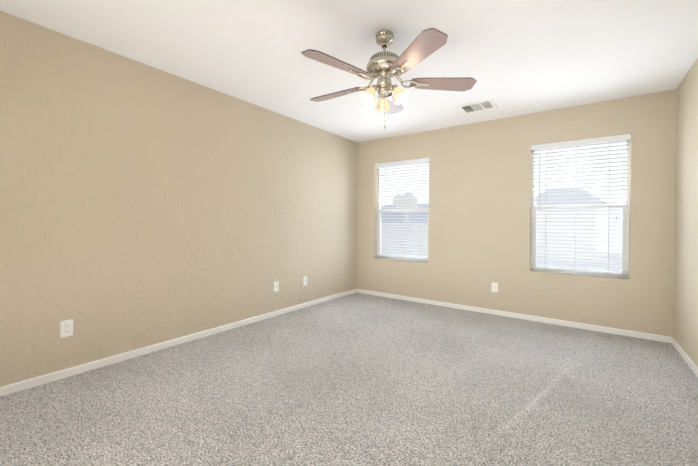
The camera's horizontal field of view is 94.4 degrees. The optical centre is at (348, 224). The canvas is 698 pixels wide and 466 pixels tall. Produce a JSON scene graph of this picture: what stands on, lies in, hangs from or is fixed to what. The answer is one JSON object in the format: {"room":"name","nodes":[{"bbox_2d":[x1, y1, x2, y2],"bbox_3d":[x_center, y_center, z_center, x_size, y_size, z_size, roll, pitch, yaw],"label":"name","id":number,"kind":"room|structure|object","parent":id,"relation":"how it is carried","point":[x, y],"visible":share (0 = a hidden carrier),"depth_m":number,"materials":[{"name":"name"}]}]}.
{"room":"empty bedroom","nodes":[
{"label":"empty bedroom","id":0,"kind":"room"},
{"bbox_2d":[0,11,357,386],"bbox_3d":[-1.337,-0.126,3.386,0.160,2.440,4.780,1,0,36],"label":"wall","id":1,"kind":"structure","parent":0,"point":[142,205],"depth_m":2.70,"materials":[{"name":"beige paint"}]},
{"bbox_2d":[60,319,72,337],"bbox_3d":[-2.020,0.743,2.315,0.009,0.118,0.072,1,0,36],"label":"electrical outlet","id":2,"kind":"object","parent":1,"relation":"attached to","point":[66,328],"visible":1,"depth_m":2.31,"materials":[{"name":"white plastic"}]},
{"bbox_2d":[0,289,355,396],"bbox_3d":[-1.279,1.066,3.339,0.012,0.058,4.780,1,0,36],"label":"baseboard","id":3,"kind":"structure","parent":1,"relation":"attached to","point":[38,380],"depth_m":2.70,"materials":[{"name":"white wood"}]},
{"bbox_2d":[274,281,278,291],"bbox_3d":[-0.872,0.746,3.891,0.017,0.118,0.072,1,0,36],"label":"electrical outlet","id":4,"kind":"object","parent":1,"relation":"attached to","point":[276,286],"visible":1,"depth_m":3.89,"materials":[{"name":"white plastic"}]},
{"bbox_2d":[303,276,306,285],"bbox_3d":[-0.582,0.749,4.299,0.008,0.118,0.072,1,0,36],"label":"electrical outlet","id":5,"kind":"object","parent":1,"relation":"attached to","point":[304,280],"visible":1,"depth_m":4.29,"materials":[{"name":"white plastic"}]},
{"bbox_2d":[0,292,697,465],"bbox_3d":[0.213,1.173,2.257,4.020,0.120,5.100,1,0,36],"label":"floor","id":6,"kind":"structure","parent":0,"point":[357,379],"depth_m":2.06,"materials":[{"name":"grey carpet"}]},
{"bbox_2d":[0,0,697,142],"bbox_3d":[0.238,-1.387,2.249,4.020,0.120,5.100,1,0,36],"label":"ceiling","id":7,"kind":"structure","parent":0,"point":[512,58],"depth_m":2.41,"materials":[{"name":"white paint"}]},
{"bbox_2d":[301,28,476,129],"bbox_3d":[0.209,-0.994,2.283,1.199,0.667,1.243,1,0,36],"label":"fan","id":8,"kind":"object","parent":7,"relation":"hanging from","point":[384,67],"visible":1,"depth_m":2.20,"materials":[{"name":"brown wood"}]},
{"bbox_2d":[457,99,497,113],"bbox_3d":[1.431,-1.310,3.607,0.360,0.018,0.290,1,0,36],"label":"ceiling vent","id":9,"kind":"object","parent":7,"relation":"in","point":[483,105],"visible":1,"depth_m":3.59,"materials":[{"name":"white metal"}]},
{"bbox_2d":[356,89,675,336],"bbox_3d":[1.675,-0.099,4.253,4.020,2.440,0.160,1,0,36],"label":"wall","id":10,"kind":"structure","parent":0,"point":[480,194],"depth_m":3.91,"materials":[{"name":"beige paint"}]},
{"bbox_2d":[377,161,428,260],"bbox_3d":[0.831,-0.211,4.919,0.899,1.494,0.069,1,0,36],"label":"window","id":11,"kind":"structure","parent":10,"relation":"in","point":[380,232],"depth_m":4.97,"materials":[{"name":"glass"}]},
{"bbox_2d":[375,157,428,261],"bbox_3d":[0.779,-0.211,4.846,0.894,1.488,0.094,1,0,36],"label":"window blinds","id":12,"kind":"object","parent":11,"relation":"attached to","point":[399,163],"visible":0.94,"depth_m":4.83,"materials":[{"name":"white plastic"}]},
{"bbox_2d":[491,282,497,291],"bbox_3d":[1.819,0.785,4.041,0.072,0.118,0.009,1,0,36],"label":"electrical outlet","id":13,"kind":"object","parent":10,"relation":"attached to","point":[494,288],"visible":1,"depth_m":4.04,"materials":[{"name":"white plastic"}]},
{"bbox_2d":[356,289,671,342],"bbox_3d":[1.613,1.092,4.187,3.676,0.058,0.012,1,0,36],"label":"baseboard","id":14,"kind":"structure","parent":10,"relation":"attached to","point":[655,337],"depth_m":3.78,"materials":[{"name":"white wood"}]},
{"bbox_2d":[531,139,629,277],"bbox_3d":[2.576,-0.190,3.654,0.899,1.494,0.069,1,0,36],"label":"window","id":15,"kind":"structure","parent":10,"relation":"in","point":[625,222],"depth_m":3.60,"materials":[{"name":"glass"}]},
{"bbox_2d":[530,133,630,278],"bbox_3d":[2.523,-0.190,3.582,0.894,1.488,0.094,1,0,36],"label":"window blinds","id":16,"kind":"object","parent":15,"relation":"attached to","point":[588,141],"visible":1,"depth_m":3.57,"materials":[{"name":"white plastic"}]},
{"bbox_2d":[673,58,697,366],"bbox_3d":[1.788,-0.088,1.121,0.160,2.440,4.780,1,0,36],"label":"wall","id":17,"kind":"structure","parent":0,"point":[685,324],"depth_m":2.74,"materials":[{"name":"beige paint"}]},
{"bbox_2d":[672,337,697,377],"bbox_3d":[1.707,1.102,1.175,0.012,0.058,4.780,1,0,36],"label":"baseboard","id":18,"kind":"structure","parent":17,"relation":"attached to","point":[687,359],"depth_m":2.68,"materials":[{"name":"white wood"}]},
{"label":"outside","id":19,"kind":"structure","parent":0,"visible":0},
{"bbox_2d":[595,252,621,271],"bbox_3d":[17.988,4.303,29.982,120.000,0.200,59.000,1,0,36],"label":"ground","id":20,"kind":"structure","parent":19,"point":[618,256],"depth_m":36.73,"materials":[{"name":"white"}]},
{"bbox_2d":[381,204,428,257],"bbox_3d":[4.244,1.342,22.048,9.800,5.500,8.800,1,0,36],"label":"house","id":21,"kind":"structure","parent":20,"relation":"on","point":[414,229],"depth_m":18.17,"materials":[{"name":"tile"}]},
{"bbox_2d":[392,192,417,256],"bbox_3d":[2.530,1.306,14.591,0.994,5.583,1.043,1,0,36],"label":"tree","id":22,"kind":"object","parent":20,"relation":"on","point":[412,206],"depth_m":14.38,"materials":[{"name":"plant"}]},
{"bbox_2d":[535,188,606,269],"bbox_3d":[11.796,1.104,17.810,3.500,6.150,5.800,1,0,36],"label":"house","id":23,"kind":"structure","parent":20,"relation":"on","point":[557,239],"depth_m":15.73,"materials":[{"name":"tile"}]}
]}

